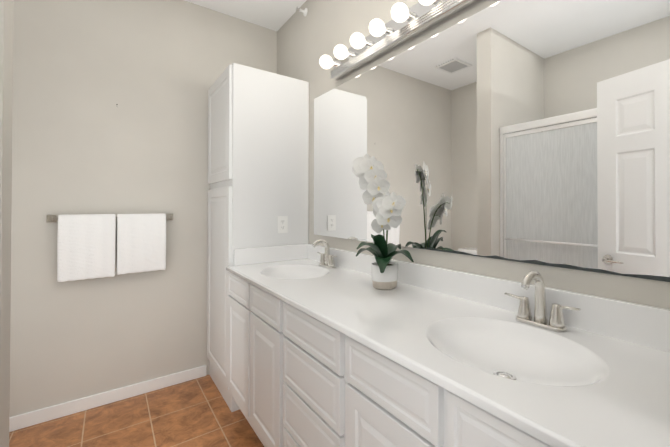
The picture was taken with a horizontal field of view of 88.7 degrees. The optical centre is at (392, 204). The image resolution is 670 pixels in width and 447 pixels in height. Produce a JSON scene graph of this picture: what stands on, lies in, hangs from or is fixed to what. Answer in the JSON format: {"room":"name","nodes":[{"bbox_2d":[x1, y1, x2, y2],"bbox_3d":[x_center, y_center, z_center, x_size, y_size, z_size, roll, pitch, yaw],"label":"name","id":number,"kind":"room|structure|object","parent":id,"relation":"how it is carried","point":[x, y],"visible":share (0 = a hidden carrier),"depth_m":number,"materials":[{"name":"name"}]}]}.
{"room":"bathroom","nodes":[
{"label":"bathroom","id":0,"kind":"room"},
{"bbox_2d":[0,0,13,446],"bbox_3d":[-1.662,-0.115,0.842,0.938,2.777,0.140,0,-1,-40],"label":"wall","id":1,"kind":"structure","parent":0,"point":[6,55],"depth_m":1.13,"materials":[{"name":"paint"}]},
{"bbox_2d":[9,375,263,446],"bbox_3d":[-0.531,1.321,0.537,2.540,0.100,4.440,0,-1,-40],"label":"floor","id":2,"kind":"structure","parent":0,"point":[197,412],"depth_m":1.96,"materials":[{"name":"tile"}]},
{"bbox_2d":[207,63,308,411],"bbox_3d":[-1.001,0.205,2.486,0.528,2.165,0.615,0,-1,-40],"label":"linen cabinet","id":3,"kind":"object","parent":2,"relation":"on","point":[258,150],"visible":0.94,"depth_m":2.25,"materials":[{"name":"white wood"}]},
{"bbox_2d":[277,216,287,232],"bbox_3d":[-0.746,0.139,2.294,0.070,0.114,0.007,0,-1,-40],"label":"outlet","id":4,"kind":"object","parent":3,"relation":"attached to","point":[282,227],"visible":1,"depth_m":2.29,"materials":[{"name":"white plastic"}]},
{"bbox_2d":[226,239,669,446],"bbox_3d":[-0.116,0.741,1.411,0.546,1.074,2.158,0,-1,-40],"label":"bathroom vanity","id":5,"kind":"object","parent":2,"relation":"on","point":[328,346],"visible":1,"depth_m":1.00,"materials":[{"name":"white wood"}]},
{"bbox_2d":[312,239,336,267],"bbox_3d":[-0.429,0.295,2.045,0.128,0.170,0.235,0,-1,-40],"label":"faucet","id":6,"kind":"object","parent":5,"relation":"on","point":[326,260],"depth_m":2.05,"materials":[{"name":"silver metal"}]},
{"bbox_2d":[352,154,413,289],"bbox_3d":[-0.043,0.071,1.526,0.260,0.608,0.313,0,-1,-40],"label":"orchid","id":7,"kind":"object","parent":5,"relation":"on","point":[370,173],"visible":1,"depth_m":1.49,"materials":[{"name":"plant"}]},
{"bbox_2d":[505,271,580,331],"bbox_3d":[0.427,0.286,1.021,0.128,0.170,0.235,0,-1,-40],"label":"faucet","id":8,"kind":"object","parent":5,"relation":"on","point":[524,320],"depth_m":1.03,"materials":[{"name":"silver metal"}]},
{"bbox_2d":[9,0,276,416],"bbox_3d":[-1.916,-0.104,2.207,2.540,2.777,0.120,0,-1,-40],"label":"wall","id":9,"kind":"structure","parent":0,"point":[83,142],"depth_m":2.20,"materials":[{"name":"paint"}]},
{"bbox_2d":[9,365,205,431],"bbox_3d":[-2.078,1.243,1.973,1.767,0.080,0.014,0,-1,-40],"label":"baseboard","id":10,"kind":"structure","parent":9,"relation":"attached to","point":[31,418],"depth_m":2.15,"materials":[{"name":"white wood"}]},
{"bbox_2d":[46,213,172,281],"bbox_3d":[-1.780,0.262,2.171,0.636,0.399,0.103,0,-1,-40],"label":"towel rail","id":11,"kind":"object","parent":9,"relation":"attached to","point":[86,244],"visible":1,"depth_m":2.11,"materials":[{"name":"white fabric"}]},
{"bbox_2d":[185,0,306,30],"bbox_3d":[-0.531,-1.556,0.562,2.540,0.100,4.440,0,-1,-40],"label":"ceiling","id":12,"kind":"structure","parent":0,"point":[275,15],"depth_m":2.58,"materials":[{"name":"paint"}]},
{"bbox_2d":[277,0,499,254],"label":"wall","id":13,"kind":"structure","parent":0,"point":[314,35],"depth_m":2.24,"materials":[{"name":"paint"}]},
{"bbox_2d":[296,7,307,15],"bbox_3d":[-0.664,-1.408,2.457,0.071,0.060,0.060,0,-1,-40],"label":"sprinkler","id":14,"kind":"object","parent":13,"relation":"attached to","point":[305,11],"visible":1,"depth_m":2.46,"materials":[{"name":"white plastic"}]},
{"bbox_2d":[319,0,478,78],"bbox_3d":[0.005,-0.848,1.591,0.149,0.134,1.260,0,-1,-40],"label":"light bar","id":15,"kind":"object","parent":13,"relation":"attached to","point":[404,24],"visible":1,"depth_m":1.62,"materials":[{"name":"silver metal"}]},
{"bbox_2d":[314,0,669,281],"bbox_3d":[0.111,-0.269,1.571,0.005,0.944,2.047,0,-1,-40],"label":"mirror","id":16,"kind":"object","parent":13,"relation":"attached to","point":[532,131],"visible":1,"depth_m":1.16,"materials":[{"name":"silver mirror"}]},
{"bbox_2d":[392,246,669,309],"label":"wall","id":17,"kind":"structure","parent":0,"point":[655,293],"depth_m":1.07,"materials":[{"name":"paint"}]}
]}

